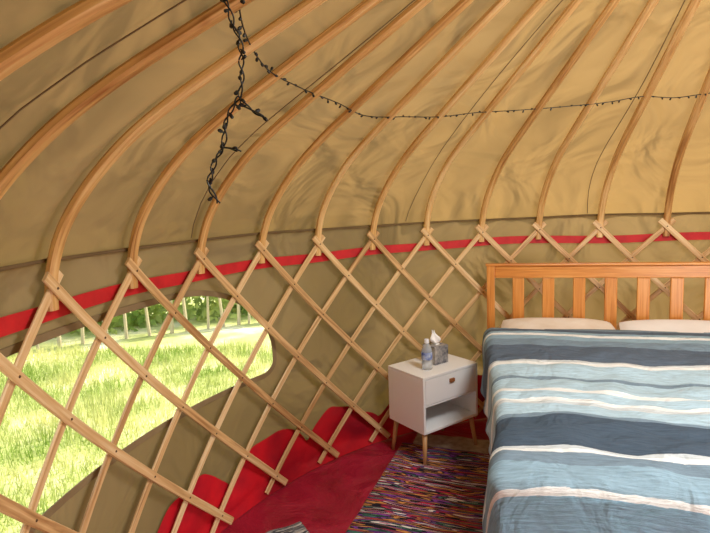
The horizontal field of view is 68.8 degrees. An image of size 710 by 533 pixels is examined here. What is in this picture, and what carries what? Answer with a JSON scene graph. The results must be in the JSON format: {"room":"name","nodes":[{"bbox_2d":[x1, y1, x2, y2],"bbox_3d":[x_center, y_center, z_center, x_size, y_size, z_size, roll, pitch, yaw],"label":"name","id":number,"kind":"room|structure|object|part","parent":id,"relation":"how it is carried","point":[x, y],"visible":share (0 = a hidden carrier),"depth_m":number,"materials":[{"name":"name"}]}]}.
{"room":"traditional dwelling","nodes":[
{"label":"traditional dwelling","id":0,"kind":"room"},
{"bbox_2d":[0,0,709,266],"bbox_3d":[1.359,-0.731,1.348,4.808,1.326,4.820,-2,7,0],"label":"ceiling","id":1,"kind":"structure","parent":0,"point":[32,208],"depth_m":2.39,"materials":[{"name":"fabric"}]},
{"bbox_2d":[206,0,267,203],"label":"fairy lights","id":2,"kind":"object","parent":1,"relation":"hanging from","point":[234,104],"depth_m":1.16,"materials":[{"name":"plastic"}]},
{"bbox_2d":[254,51,314,96],"label":"fairy lights","id":3,"kind":"object","parent":1,"relation":"hanging from","point":[257,58],"depth_m":1.74,"materials":[{"name":"plastic"}]},
{"bbox_2d":[0,218,709,532],"bbox_3d":[1.410,0.669,1.511,4.730,1.448,4.730,-2,7,0],"label":"lattice frame","id":4,"kind":"structure","parent":0,"point":[29,517],"depth_m":2.62,"materials":[{"name":"brown wood"}]},
{"bbox_2d":[0,0,709,270],"bbox_3d":[1.360,-0.690,1.349,4.746,1.256,4.746,0,7,17],"label":"trim","id":5,"kind":"structure","parent":4,"relation":"attached to","point":[3,268],"depth_m":2.32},
{"bbox_2d":[0,232,709,337],"bbox_3d":[1.388,0.085,1.465,4.769,0.074,4.722,-2,7,0],"label":"band","id":6,"kind":"object","parent":4,"relation":"attached to","point":[9,324],"visible":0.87,"depth_m":2.90,"materials":[{"name":"fabric"}]},
{"bbox_2d":[0,0,709,311],"bbox_3d":[1.363,-0.657,1.354,4.749,1.483,4.759,-2,7,0],"label":"poles","id":7,"kind":"object","parent":4,"relation":"attached to","point":[79,15],"visible":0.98,"depth_m":2.02,"materials":[{"name":"brown wood"}]},
{"bbox_2d":[0,212,709,532],"bbox_3d":[1.411,0.660,1.510,4.808,1.500,4.809,-2,7,0],"label":"canvas","id":8,"kind":"object","parent":4,"relation":"attached to","point":[21,288],"visible":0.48,"depth_m":3.27,"materials":[{"name":"fabric"}]},
{"bbox_2d":[0,290,276,532],"bbox_3d":[-0.813,0.475,1.893,0.298,0.588,2.300,-1,7,10],"label":"window welt","id":9,"kind":"structure","parent":8,"relation":"attached to","point":[10,350],"depth_m":2.09,"materials":[{"name":"beige fabric"}]},
{"bbox_2d":[221,418,489,532],"bbox_3d":[1.437,1.404,1.598,4.805,0.001,4.805,-2,7,0],"label":"floor","id":10,"kind":"structure","parent":0,"point":[327,498],"depth_m":2.97,"materials":[{"name":"red carpet"}]},
{"bbox_2d":[266,521,308,532],"bbox_3d":[-0.276,1.379,2.253,0.429,0.016,0.813,-6,8,-28],"label":"floor mat","id":11,"kind":"object","parent":10,"relation":"on","point":[298,527],"visible":1,"depth_m":2.62,"materials":[{"name":"grey fabric"}]},
{"bbox_2d":[157,375,486,532],"bbox_3d":[1.430,1.214,1.576,4.781,0.373,4.781,4,9,41],"label":"raised groundsheet edge","id":12,"kind":"object","parent":10,"relation":"on","point":[251,484],"visible":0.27,"depth_m":3.02,"materials":[{"name":"red fabric"}]},
{"bbox_2d":[346,442,489,532],"bbox_3d":[0.362,1.312,2.578,0.789,0.024,1.764,1,7,21],"label":"rag rug","id":13,"kind":"object","parent":10,"relation":"on","point":[446,494],"visible":0.83,"depth_m":2.87,"materials":[{"name":"multicoloured fabric"}]},
{"bbox_2d":[388,354,477,464],"bbox_3d":[0.524,0.928,3.433,0.482,0.582,0.352,-7,8,-35],"label":"nightstand","id":14,"kind":"object","parent":10,"relation":"on","point":[425,402],"visible":0.89,"depth_m":3.32,"materials":[{"name":"white paint"}]},
{"bbox_2d":[421,338,432,369],"bbox_3d":[0.456,0.556,3.290,0.070,0.195,0.070,-2,7,0],"label":"water bottle","id":15,"kind":"object","parent":14,"relation":"on","point":[426,352],"visible":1,"depth_m":3.27,"materials":[{"name":"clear plastic"}]},
{"bbox_2d":[422,330,447,364],"bbox_3d":[0.531,0.525,3.432,0.120,0.217,0.120,-7,8,-35],"label":"tissue box","id":16,"kind":"object","parent":14,"relation":"on","point":[439,350],"visible":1,"depth_m":3.40,"materials":[{"name":"cardboard"}]},
{"bbox_3d":[0.606,0.751,3.284,0.438,0.159,0.017,-7,8,-35],"label":"drawer","id":17,"kind":"part","parent":14,"relation":"part of","materials":[{"name":"white paint"}]},
{"bbox_2d":[413,433,489,453],"bbox_3d":[0.631,1.204,3.451,0.509,0.012,0.353,0,7,18],"label":"mat","id":18,"kind":"object","parent":10,"relation":"on","point":[449,442],"visible":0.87,"depth_m":3.51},
{"bbox_2d":[485,261,709,328],"bbox_3d":[1.487,0.687,2.578,1.616,1.188,2.046,0,7,14],"label":"headboard","id":19,"kind":"object","parent":10,"relation":"on","point":[611,271],"visible":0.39,"depth_m":3.49,"materials":[{"name":"brown wood"}]},
{"bbox_2d":[501,318,615,329],"bbox_3d":[1.324,0.440,3.374,0.720,0.159,0.364,0,7,16],"label":"pillow","id":20,"kind":"object","parent":19,"relation":"on","point":[520,323],"visible":0.28,"depth_m":3.40,"materials":[{"name":"fabric"}]},
{"bbox_2d":[481,328,709,532],"bbox_3d":[1.437,0.879,2.389,1.679,0.766,1.774,0,7,14],"label":"striped blanket","id":21,"kind":"object","parent":19,"relation":"on","point":[587,430],"visible":1,"depth_m":2.02,"materials":[{"name":"fabric"}]},
{"bbox_2d":[619,319,709,332],"bbox_3d":[2.042,0.435,3.193,0.720,0.160,0.364,0,7,16],"label":"pillow","id":22,"kind":"object","parent":19,"relation":"on","point":[668,325],"visible":0.37,"depth_m":3.25,"materials":[{"name":"white fabric"}]},
{"label":"outside","id":23,"kind":"structure","parent":0,"visible":0},
{"bbox_2d":[0,297,272,532],"bbox_3d":[0.039,1.062,5.162,50.000,0.001,50.000,-2,7,0],"label":"ground","id":24,"kind":"structure","parent":23,"point":[231,331],"depth_m":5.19,"materials":[{"name":"green plant"}]},
{"bbox_2d":[36,296,249,349],"bbox_3d":[-2.111,0.242,7.255,10.523,1.294,0.071,-5,7,-23],"label":"fence","id":25,"kind":"object","parent":24,"relation":"on","point":[59,340],"visible":0.07,"depth_m":7.12,"materials":[{"name":"brown wood"}]},
{"bbox_2d":[55,296,247,337],"bbox_3d":[-2.209,-0.499,8.020,12.142,2.754,1.331,-5,7,-23],"label":"hedge","id":26,"kind":"object","parent":24,"relation":"on","point":[137,317],"visible":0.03,"depth_m":7.77,"materials":[{"name":"green plant"}]}
]}

